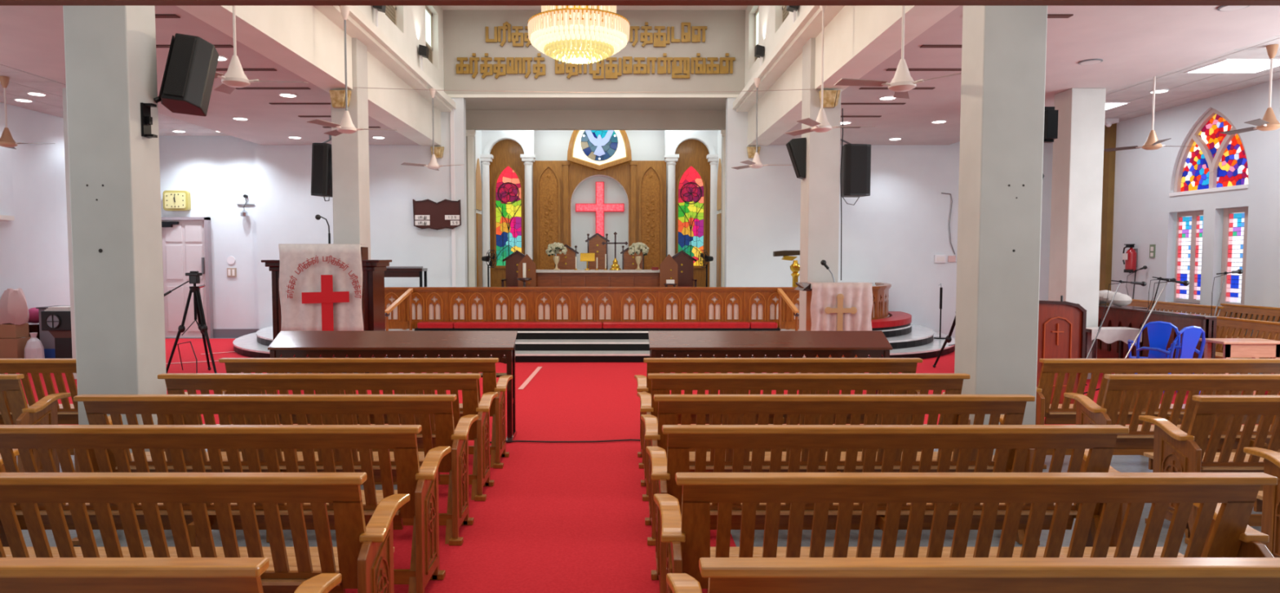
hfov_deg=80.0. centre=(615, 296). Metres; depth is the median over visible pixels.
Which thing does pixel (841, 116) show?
ceiling slot
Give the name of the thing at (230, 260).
round plate
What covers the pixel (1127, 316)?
stall
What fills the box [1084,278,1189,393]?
microphone stand
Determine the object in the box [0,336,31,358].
carton
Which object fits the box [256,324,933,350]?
step
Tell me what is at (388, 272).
side table
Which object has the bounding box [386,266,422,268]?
keyboard
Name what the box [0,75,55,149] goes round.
ceiling fan
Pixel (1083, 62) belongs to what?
diffuser
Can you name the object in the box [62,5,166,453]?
column
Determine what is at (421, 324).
cushion
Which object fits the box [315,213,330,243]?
microphone
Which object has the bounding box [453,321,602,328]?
cushion
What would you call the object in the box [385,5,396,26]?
window
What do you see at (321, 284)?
cloth
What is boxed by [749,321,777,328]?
cushion
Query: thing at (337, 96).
wall lamp
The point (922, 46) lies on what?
ceiling slot
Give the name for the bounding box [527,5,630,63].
chandelier
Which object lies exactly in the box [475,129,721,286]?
altarpiece
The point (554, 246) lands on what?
flower vase
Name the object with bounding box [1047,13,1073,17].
ceiling slot
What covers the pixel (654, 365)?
pew
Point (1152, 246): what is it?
light switch
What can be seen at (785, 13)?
window
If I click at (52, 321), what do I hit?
grille
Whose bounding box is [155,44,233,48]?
ceiling slot
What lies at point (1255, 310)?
pew
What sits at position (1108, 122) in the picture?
ceiling camera
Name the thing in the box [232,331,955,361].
step
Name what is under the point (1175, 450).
pew
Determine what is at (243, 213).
wall fan
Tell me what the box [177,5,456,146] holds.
wall
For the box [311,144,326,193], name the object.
grille
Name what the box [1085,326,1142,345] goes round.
tablecloth
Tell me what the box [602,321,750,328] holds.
cushion
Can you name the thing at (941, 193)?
cable
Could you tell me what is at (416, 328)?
plinth
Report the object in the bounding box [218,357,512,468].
pew
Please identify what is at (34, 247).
wall
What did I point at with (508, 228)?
window
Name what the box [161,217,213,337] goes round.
door
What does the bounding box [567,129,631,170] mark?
window
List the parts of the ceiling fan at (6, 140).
down rod, motor, blade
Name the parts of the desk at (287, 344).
leg, leg, leg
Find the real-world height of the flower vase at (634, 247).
0.636 m
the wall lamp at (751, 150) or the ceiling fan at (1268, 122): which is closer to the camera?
the ceiling fan at (1268, 122)
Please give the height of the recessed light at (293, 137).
0.016 m
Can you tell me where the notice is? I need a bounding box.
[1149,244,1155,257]
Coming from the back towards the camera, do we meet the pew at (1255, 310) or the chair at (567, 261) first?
the chair at (567, 261)
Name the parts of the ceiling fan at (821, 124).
blade, blade, motor, down rod, blade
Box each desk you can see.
[267,330,517,440]
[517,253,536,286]
[648,330,892,394]
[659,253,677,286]
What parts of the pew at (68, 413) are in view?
rail, rail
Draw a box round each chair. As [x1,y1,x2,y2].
[501,249,524,286]
[555,244,578,269]
[585,232,609,269]
[619,244,644,269]
[671,249,697,286]
[1128,320,1180,393]
[1136,325,1205,395]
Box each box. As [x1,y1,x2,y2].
[663,279,676,286]
[933,254,955,262]
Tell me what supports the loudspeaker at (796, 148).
attached to the column at (820, 188)
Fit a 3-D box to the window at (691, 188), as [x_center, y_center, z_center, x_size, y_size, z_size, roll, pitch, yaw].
[1.940,-2.067,19.575,0.760,2.680,0.057,0,3,0]
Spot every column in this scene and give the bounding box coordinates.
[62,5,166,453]
[62,88,76,378]
[330,37,370,259]
[798,37,840,373]
[954,5,1047,454]
[1048,88,1106,378]
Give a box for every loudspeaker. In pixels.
[158,33,218,116]
[311,142,332,197]
[786,137,805,178]
[841,143,871,197]
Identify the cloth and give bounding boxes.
[278,243,366,330]
[536,269,659,272]
[807,282,873,330]
[1098,289,1132,306]
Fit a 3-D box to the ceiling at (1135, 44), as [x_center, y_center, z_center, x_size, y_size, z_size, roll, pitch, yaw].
[6.650,-2.949,6.204,6.900,0.400,20.700,0,3,0]
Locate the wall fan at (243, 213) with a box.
[236,194,254,217]
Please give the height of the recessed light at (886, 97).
0.016 m
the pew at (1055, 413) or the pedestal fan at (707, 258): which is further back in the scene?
the pedestal fan at (707, 258)
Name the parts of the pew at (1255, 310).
rail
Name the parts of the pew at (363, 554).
rail, rail, panel, panel moulding, armrest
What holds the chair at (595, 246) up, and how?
on the floor
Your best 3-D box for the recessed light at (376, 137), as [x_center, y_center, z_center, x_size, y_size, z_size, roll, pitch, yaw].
[-4.800,-3.225,15.453,0.260,0.016,0.260,0,3,0]
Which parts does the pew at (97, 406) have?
panel, armrest, rail, rail, leg, panel, panel moulding, armrest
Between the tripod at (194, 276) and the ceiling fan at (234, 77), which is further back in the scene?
the tripod at (194, 276)
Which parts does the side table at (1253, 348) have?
leg, leg, leg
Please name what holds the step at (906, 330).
on the step at (919, 335)
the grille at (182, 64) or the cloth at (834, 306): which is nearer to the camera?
the grille at (182, 64)
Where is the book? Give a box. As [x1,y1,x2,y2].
[651,266,658,270]
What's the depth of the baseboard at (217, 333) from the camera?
16.86 m
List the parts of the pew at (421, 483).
panel, armrest, rail, rail, leg, panel, panel moulding, armrest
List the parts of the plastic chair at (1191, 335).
armrest, armrest, frame, backrest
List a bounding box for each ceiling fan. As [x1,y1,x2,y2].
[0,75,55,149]
[213,5,308,93]
[306,5,389,136]
[400,88,464,170]
[731,77,791,169]
[785,5,875,135]
[834,5,961,98]
[1103,75,1194,151]
[1219,44,1279,134]
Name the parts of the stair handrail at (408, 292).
post, sloping rail, post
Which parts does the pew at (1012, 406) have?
panel moulding, armrest, panel, rail, rail, armrest, leg, panel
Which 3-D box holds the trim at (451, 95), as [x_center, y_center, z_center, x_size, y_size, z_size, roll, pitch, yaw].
[-0.450,-4.335,16.481,6.900,0.065,0.030,0,3,0]
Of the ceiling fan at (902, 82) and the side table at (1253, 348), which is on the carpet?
the side table at (1253, 348)
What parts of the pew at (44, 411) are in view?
rail, panel, panel moulding, armrest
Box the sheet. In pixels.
[0,288,29,324]
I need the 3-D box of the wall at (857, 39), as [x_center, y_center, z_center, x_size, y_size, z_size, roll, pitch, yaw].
[2.920,-4.177,6.140,0.760,2.900,20.700,0,3,0]
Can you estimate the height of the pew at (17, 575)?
0.932 m
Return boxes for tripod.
[164,271,217,373]
[933,311,955,367]
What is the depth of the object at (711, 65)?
16.41 m
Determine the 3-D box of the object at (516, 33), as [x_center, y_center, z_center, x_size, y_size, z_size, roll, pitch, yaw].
[-2.106,-5.596,16.404,0.259,0.421,0.052,0,3,0]
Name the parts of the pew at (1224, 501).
panel moulding, armrest, panel, rail, armrest, panel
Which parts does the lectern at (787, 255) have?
column stem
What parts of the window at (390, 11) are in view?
frame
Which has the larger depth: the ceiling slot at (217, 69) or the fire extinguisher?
the fire extinguisher
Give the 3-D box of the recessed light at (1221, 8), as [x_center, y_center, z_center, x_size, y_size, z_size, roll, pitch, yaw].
[5.980,-2.801,7.364,0.260,0.016,0.260,0,3,0]
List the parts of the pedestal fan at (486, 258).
motor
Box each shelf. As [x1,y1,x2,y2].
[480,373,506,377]
[1099,303,1147,309]
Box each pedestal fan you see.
[481,249,497,286]
[697,249,713,286]
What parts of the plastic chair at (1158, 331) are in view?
armrest, seat, frame, backrest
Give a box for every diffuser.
[15,99,31,102]
[27,93,44,95]
[217,56,226,60]
[233,117,247,119]
[280,93,296,97]
[880,97,895,99]
[933,120,945,123]
[1080,60,1100,64]
[1151,89,1167,93]
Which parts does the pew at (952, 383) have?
panel moulding, armrest, panel, rail, panel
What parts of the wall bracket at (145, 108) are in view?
arm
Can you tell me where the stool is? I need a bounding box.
[28,322,39,339]
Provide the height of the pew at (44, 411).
0.932 m
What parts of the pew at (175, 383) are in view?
panel, rail, rail, leg, panel, panel moulding, armrest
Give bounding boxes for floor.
[16,448,1262,555]
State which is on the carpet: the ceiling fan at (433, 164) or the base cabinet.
the base cabinet
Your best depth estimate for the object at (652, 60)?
16.41 m
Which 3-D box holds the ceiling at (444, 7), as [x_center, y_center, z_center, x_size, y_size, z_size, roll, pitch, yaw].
[-0.455,-5.794,7.858,7.510,0.150,24.300,0,3,0]
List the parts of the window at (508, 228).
glass pane, glass pane, glass pane, glass pane, glass pane, glass pane, glass pane, glass pane, glass pane, glass pane, glass pane, glass pane, glass pane, glass pane, glass pane, glass pane, glass pane, glass pane, glass pane, glass pane, glass pane, glass pane, glass pane, glass pane, glass pane, glass pane, glass pane, glass pane, glass pane, glass pane, glass pane, glass pane, glass pane, glass pane, glass pane, glass pane, glass pane, glass pane, glass pane, glass pane, glass pane, glass pane, glass pane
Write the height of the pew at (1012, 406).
0.932 m
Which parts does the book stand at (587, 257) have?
book plate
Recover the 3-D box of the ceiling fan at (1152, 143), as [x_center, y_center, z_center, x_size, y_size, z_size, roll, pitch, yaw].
[7.842,-2.654,10.942,1.065,1.075,1.138,0,3,0]
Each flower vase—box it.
[545,242,567,270]
[627,242,648,270]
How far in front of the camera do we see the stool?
13.23 m
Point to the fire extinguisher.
(1130, 257)
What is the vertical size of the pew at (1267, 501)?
0.932 m
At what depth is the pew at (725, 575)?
2.17 m
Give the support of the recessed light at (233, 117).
in the ceiling at (32, 37)
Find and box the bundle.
[27,306,39,323]
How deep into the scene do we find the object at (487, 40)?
16.38 m
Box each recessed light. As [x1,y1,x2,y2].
[13,97,33,102]
[26,91,46,95]
[172,129,186,132]
[217,54,228,60]
[232,116,248,119]
[278,93,297,97]
[288,136,302,138]
[372,136,385,138]
[840,120,851,124]
[878,95,895,99]
[888,137,902,140]
[931,120,946,123]
[1078,58,1102,64]
[1105,102,1130,110]
[1149,88,1169,93]
[1184,58,1279,72]
[1217,5,1248,11]
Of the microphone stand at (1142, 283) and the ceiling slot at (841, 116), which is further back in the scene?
the ceiling slot at (841, 116)
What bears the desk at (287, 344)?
on the carpet
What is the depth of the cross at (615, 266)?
17.29 m
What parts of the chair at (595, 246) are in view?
post, backrest, post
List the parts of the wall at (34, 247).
sill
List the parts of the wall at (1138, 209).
boarded panel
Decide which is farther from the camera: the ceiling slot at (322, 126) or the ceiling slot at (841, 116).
the ceiling slot at (322, 126)
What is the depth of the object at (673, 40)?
16.38 m
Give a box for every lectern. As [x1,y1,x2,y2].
[773,250,799,286]
[794,282,857,373]
[1036,300,1087,404]
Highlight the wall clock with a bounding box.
[162,190,191,210]
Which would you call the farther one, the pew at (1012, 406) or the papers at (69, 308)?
the papers at (69, 308)
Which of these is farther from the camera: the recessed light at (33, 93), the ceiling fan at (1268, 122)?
the recessed light at (33, 93)
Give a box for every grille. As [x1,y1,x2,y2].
[46,315,58,327]
[158,35,173,97]
[163,35,196,96]
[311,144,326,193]
[786,142,799,177]
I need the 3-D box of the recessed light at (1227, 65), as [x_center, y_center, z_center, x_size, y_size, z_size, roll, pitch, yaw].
[8.600,-3.162,10.474,1.000,0.015,0.750,0,3,0]
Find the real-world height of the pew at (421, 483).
0.932 m
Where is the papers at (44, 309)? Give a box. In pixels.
[44,309,70,311]
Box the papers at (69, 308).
[46,307,70,309]
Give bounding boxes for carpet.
[4,337,1279,592]
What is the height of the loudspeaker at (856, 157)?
0.740 m
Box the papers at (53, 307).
[48,306,70,308]
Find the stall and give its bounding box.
[1097,303,1217,373]
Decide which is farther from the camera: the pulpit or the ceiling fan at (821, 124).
the pulpit
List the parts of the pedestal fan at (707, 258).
motor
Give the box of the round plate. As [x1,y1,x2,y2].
[226,256,235,264]
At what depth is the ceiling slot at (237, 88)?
10.95 m
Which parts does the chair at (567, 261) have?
post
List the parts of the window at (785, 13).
frame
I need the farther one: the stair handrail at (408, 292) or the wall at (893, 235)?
the wall at (893, 235)
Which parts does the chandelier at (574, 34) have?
gilt frame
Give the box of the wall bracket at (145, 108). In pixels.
[140,96,160,137]
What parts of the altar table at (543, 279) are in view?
panel, panel, panel, panel, panel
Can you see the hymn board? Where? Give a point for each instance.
(427, 213)
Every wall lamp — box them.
[328,89,351,107]
[430,146,444,158]
[746,146,760,158]
[818,89,840,107]
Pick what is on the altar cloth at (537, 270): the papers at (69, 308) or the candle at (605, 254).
the candle at (605, 254)
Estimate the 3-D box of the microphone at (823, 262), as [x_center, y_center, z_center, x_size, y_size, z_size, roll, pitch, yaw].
[2.984,-0.337,10.697,0.208,0.356,0.080,0,3,0]
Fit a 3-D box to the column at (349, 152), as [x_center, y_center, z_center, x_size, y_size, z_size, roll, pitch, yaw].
[-3.905,-1.282,11.288,0.390,4.980,0.480,0,3,0]
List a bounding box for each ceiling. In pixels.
[0,5,418,144]
[440,5,747,9]
[769,5,1279,144]
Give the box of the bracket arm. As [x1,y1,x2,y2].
[322,134,331,142]
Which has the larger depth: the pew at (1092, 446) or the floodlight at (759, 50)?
the floodlight at (759, 50)
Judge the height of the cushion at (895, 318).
0.110 m
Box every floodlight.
[372,5,386,26]
[418,44,429,70]
[754,44,764,66]
[786,5,798,22]
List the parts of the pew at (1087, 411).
armrest, panel moulding, panel, rail, rail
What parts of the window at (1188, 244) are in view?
sill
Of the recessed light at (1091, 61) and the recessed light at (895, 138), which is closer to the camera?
the recessed light at (1091, 61)
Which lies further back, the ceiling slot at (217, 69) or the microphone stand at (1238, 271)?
the microphone stand at (1238, 271)
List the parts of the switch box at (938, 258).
plate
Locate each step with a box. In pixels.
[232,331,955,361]
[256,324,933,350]
[388,321,912,338]
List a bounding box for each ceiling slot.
[155,13,180,17]
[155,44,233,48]
[216,68,276,71]
[235,87,311,89]
[269,102,330,104]
[297,115,331,117]
[322,126,381,128]
[840,102,906,104]
[840,115,881,117]
[858,87,934,89]
[885,68,961,71]
[920,44,962,48]
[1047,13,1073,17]
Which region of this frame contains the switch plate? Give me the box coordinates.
[226,267,236,276]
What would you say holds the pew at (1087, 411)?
on the floor
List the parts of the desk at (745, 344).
leg, leg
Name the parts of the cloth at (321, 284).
cross post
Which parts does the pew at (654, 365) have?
panel moulding, armrest, panel, rail, panel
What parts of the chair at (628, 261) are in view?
post, backrest, post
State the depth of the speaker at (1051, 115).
5.94 m
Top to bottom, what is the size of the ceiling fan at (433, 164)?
1.490 m
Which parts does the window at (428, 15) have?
glass pane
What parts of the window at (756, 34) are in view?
glass pane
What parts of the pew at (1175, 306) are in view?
rail, panel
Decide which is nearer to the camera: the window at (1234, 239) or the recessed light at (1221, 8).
the recessed light at (1221, 8)
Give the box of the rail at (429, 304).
[384,282,891,328]
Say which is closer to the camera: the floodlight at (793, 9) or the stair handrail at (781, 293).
the floodlight at (793, 9)
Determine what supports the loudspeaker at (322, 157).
attached to the column at (349, 152)
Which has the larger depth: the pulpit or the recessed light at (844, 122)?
the recessed light at (844, 122)
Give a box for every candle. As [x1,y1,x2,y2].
[516,262,531,286]
[604,253,607,270]
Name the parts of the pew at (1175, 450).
armrest, panel moulding, panel, leg, rail, rail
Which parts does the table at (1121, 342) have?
leg, leg, leg, leg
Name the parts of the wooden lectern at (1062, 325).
panel moulding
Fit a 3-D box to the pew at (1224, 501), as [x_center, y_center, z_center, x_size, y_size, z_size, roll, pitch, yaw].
[1.420,1.160,3.262,2.495,0.932,0.557,0,3,0]
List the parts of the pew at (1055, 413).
panel, rail, rail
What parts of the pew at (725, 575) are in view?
armrest, rail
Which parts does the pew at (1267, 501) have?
armrest, panel, panel moulding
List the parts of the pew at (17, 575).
rail, armrest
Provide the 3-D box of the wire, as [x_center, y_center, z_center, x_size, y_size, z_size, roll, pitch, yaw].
[-0.400,-2.961,10.930,6.700,0.077,0.007,0,3,0]
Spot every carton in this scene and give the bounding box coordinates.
[0,322,29,337]
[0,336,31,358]
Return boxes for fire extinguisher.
[1122,244,1137,272]
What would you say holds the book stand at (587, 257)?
on the altar cloth at (537, 270)
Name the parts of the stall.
rail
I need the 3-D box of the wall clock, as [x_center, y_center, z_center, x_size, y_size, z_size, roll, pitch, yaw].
[-9.595,-2.094,16.659,0.550,0.440,0.148,0,3,0]
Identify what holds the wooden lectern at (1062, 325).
on the carpet
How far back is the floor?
4.91 m
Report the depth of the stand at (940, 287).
15.32 m
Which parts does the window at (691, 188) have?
glass pane, glass pane, glass pane, glass pane, glass pane, glass pane, glass pane, glass pane, glass pane, glass pane, glass pane, glass pane, glass pane, glass pane, glass pane, glass pane, glass pane, glass pane, glass pane, glass pane, glass pane, glass pane, glass pane, glass pane, glass pane, glass pane, glass pane, glass pane, glass pane, glass pane, glass pane, glass pane, glass pane, glass pane, glass pane, glass pane, glass pane, glass pane, glass pane, glass pane, glass pane, glass pane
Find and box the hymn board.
[412,199,461,230]
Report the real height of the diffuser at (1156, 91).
0.012 m
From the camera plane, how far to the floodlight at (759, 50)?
14.24 m
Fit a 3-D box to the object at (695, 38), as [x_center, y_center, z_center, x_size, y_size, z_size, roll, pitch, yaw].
[1.808,-5.641,16.401,0.329,0.332,0.052,0,3,0]
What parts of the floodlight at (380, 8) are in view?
stem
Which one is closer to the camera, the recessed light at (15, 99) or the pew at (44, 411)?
the pew at (44, 411)
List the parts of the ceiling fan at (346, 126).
blade, blade, down rod, motor, blade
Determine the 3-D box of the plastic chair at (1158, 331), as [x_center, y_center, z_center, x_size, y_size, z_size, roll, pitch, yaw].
[6.983,0.786,9.879,0.536,0.979,0.571,1,3,25]
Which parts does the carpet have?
tape strip, tape strip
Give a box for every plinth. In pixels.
[414,327,780,330]
[871,323,910,330]
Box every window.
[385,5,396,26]
[425,5,432,63]
[493,163,524,267]
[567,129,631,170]
[675,163,706,267]
[754,8,758,62]
[782,5,789,23]
[1166,210,1203,304]
[1168,107,1248,195]
[1217,206,1248,306]
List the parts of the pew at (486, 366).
panel, rail, leg, panel, panel moulding, armrest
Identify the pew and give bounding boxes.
[0,358,78,454]
[0,373,71,471]
[0,424,451,592]
[0,471,409,592]
[0,557,341,592]
[71,394,478,545]
[157,373,497,501]
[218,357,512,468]
[634,357,922,468]
[636,373,970,501]
[640,394,1039,545]
[645,424,1128,592]
[653,471,1277,592]
[666,557,1279,592]
[1035,358,1279,468]
[1063,373,1279,490]
[1127,298,1223,350]
[1138,395,1279,543]
[1168,311,1279,395]
[1218,302,1279,350]
[1243,447,1279,557]
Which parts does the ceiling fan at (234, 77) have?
blade, blade arm, blade, down rod, motor, blade arm, blade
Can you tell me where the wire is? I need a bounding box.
[355,87,812,93]
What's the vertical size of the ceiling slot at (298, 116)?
0.012 m
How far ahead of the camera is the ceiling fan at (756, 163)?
13.44 m
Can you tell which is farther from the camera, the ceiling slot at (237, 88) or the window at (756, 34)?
the window at (756, 34)
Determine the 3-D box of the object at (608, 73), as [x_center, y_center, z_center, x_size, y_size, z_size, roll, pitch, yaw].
[-0.041,-4.926,16.439,0.356,0.445,0.052,0,3,0]
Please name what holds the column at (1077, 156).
on the floor
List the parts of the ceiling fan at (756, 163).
blade, blade, motor, down rod, blade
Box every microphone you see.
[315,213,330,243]
[820,259,835,282]
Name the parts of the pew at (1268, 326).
rail, rail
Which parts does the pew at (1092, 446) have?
panel moulding, armrest, panel, rail, rail, leg, armrest, panel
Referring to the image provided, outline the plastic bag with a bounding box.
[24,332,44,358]
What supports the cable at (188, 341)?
on the carpet
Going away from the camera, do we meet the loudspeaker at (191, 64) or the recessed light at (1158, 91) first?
the loudspeaker at (191, 64)
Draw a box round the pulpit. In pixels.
[261,246,391,373]
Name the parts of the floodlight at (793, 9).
stem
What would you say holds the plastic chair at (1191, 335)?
on the carpet
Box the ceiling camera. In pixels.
[1104,118,1119,126]
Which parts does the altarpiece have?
panel, arch moulding, gothic panel, gothic frame, gothic panel, gothic frame, arch moulding, panel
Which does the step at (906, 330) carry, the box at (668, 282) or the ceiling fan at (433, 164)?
the box at (668, 282)
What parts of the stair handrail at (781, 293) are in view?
post, sloping rail, post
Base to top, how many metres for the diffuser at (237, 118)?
0.012 m
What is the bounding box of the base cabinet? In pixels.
[35,305,70,358]
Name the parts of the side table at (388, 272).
leg, leg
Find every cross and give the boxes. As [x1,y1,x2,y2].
[575,181,624,236]
[601,231,627,270]
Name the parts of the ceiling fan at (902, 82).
blade, blade arm, blade, motor, down rod, blade arm, blade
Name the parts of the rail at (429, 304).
panel, post, panel, post, panel, post, panel, post, panel, post, rail, panel, post, panel, post, panel, post, panel, post, panel, post, panel, panel, panel, panel, panel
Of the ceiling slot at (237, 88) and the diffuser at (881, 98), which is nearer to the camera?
the ceiling slot at (237, 88)
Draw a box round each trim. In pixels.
[0,0,1279,5]
[447,93,739,97]
[449,98,456,286]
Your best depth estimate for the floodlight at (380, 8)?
11.62 m
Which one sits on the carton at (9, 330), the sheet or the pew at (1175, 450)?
the sheet
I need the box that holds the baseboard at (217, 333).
[213,328,259,337]
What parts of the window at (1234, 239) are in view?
glass pane, glass pane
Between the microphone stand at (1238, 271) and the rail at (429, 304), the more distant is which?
the rail at (429, 304)
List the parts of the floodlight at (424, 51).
stem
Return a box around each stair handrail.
[384,288,413,330]
[777,288,799,330]
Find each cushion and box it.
[417,321,454,328]
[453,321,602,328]
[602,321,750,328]
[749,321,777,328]
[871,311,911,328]
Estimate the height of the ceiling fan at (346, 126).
1.570 m
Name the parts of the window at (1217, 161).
glass pane, glass pane, glass pane, glass pane, glass pane, glass pane, glass pane, glass pane, glass pane, glass pane, glass pane, glass pane, glass pane, glass pane, glass pane, glass pane, glass pane, glass pane, sill, glass pane, glass pane, glass pane, glass pane, glass pane, glass pane, glass pane, glass pane, glass pane, glass pane, glass pane, glass pane, glass pane, glass pane, glass pane, glass pane, glass pane, glass pane, glass pane, glass pane, glass pane, glass pane, glass pane, glass pane, glass pane, glass pane, glass pane, glass pane, glass pane, glass pane, glass pane, glass pane, glass pane, glass pane, glass pane, glass pane, glass pane, glass pane, glass pane, glass pane, glass pane, glass pane, glass pane, glass pane, glass pane, glass pane, glass pane, glass pane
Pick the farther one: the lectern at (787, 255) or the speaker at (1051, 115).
the lectern at (787, 255)
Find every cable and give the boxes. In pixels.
[177,341,197,373]
[489,439,639,443]
[840,108,859,279]
[941,192,955,253]
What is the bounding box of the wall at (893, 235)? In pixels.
[159,9,1053,337]
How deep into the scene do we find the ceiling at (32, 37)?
11.22 m
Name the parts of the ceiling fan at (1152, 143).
blade, motor, down rod, blade, blade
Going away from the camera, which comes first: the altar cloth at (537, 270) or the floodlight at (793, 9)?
the floodlight at (793, 9)
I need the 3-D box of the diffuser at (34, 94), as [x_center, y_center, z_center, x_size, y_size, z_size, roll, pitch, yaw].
[-9.300,-3.252,12.247,0.220,0.012,0.220,0,3,0]
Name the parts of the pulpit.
moulding, gothic panel, cornice, moulding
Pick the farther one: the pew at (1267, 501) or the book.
the book
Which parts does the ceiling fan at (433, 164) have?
blade, down rod, motor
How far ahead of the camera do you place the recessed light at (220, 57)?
9.26 m
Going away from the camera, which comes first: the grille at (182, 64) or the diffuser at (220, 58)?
the grille at (182, 64)
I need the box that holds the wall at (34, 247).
[0,102,70,323]
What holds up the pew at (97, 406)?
on the carpet
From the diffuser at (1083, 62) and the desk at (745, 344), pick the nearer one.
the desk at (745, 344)
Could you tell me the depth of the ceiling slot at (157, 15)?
7.64 m
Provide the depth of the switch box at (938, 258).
16.64 m
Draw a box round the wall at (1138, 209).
[1098,79,1279,337]
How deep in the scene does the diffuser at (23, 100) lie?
12.75 m
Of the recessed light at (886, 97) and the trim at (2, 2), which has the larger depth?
the recessed light at (886, 97)
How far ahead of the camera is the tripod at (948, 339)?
12.14 m
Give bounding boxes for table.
[384,267,427,286]
[536,272,659,286]
[1084,328,1133,358]
[1199,337,1279,395]
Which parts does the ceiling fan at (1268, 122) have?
blade, blade, motor, down rod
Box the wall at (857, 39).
[732,5,959,146]
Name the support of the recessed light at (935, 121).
in the ceiling at (1135, 44)
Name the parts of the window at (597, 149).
glass pane, glass pane, glass pane, glass pane, glass pane, glass pane, glass pane, glass pane, glass pane, glass pane, glass pane, glass pane, glass pane, glass pane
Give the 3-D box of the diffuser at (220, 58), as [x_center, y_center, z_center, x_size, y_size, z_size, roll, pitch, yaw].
[-4.850,-2.898,9.261,0.220,0.012,0.220,0,3,0]
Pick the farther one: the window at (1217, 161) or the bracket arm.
the window at (1217, 161)
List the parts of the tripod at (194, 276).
pan handle, crown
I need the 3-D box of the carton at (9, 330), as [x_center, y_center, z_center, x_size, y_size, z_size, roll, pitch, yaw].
[-10.260,0.579,12.978,0.320,0.235,0.300,0,3,0]
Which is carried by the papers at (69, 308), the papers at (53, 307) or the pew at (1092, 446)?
the papers at (53, 307)
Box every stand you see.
[580,253,595,270]
[933,283,945,338]
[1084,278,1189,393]
[1085,280,1146,385]
[1125,265,1146,298]
[1147,276,1176,309]
[1210,268,1243,315]
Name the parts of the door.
panel, panel, panel, panel, panel, panel, handle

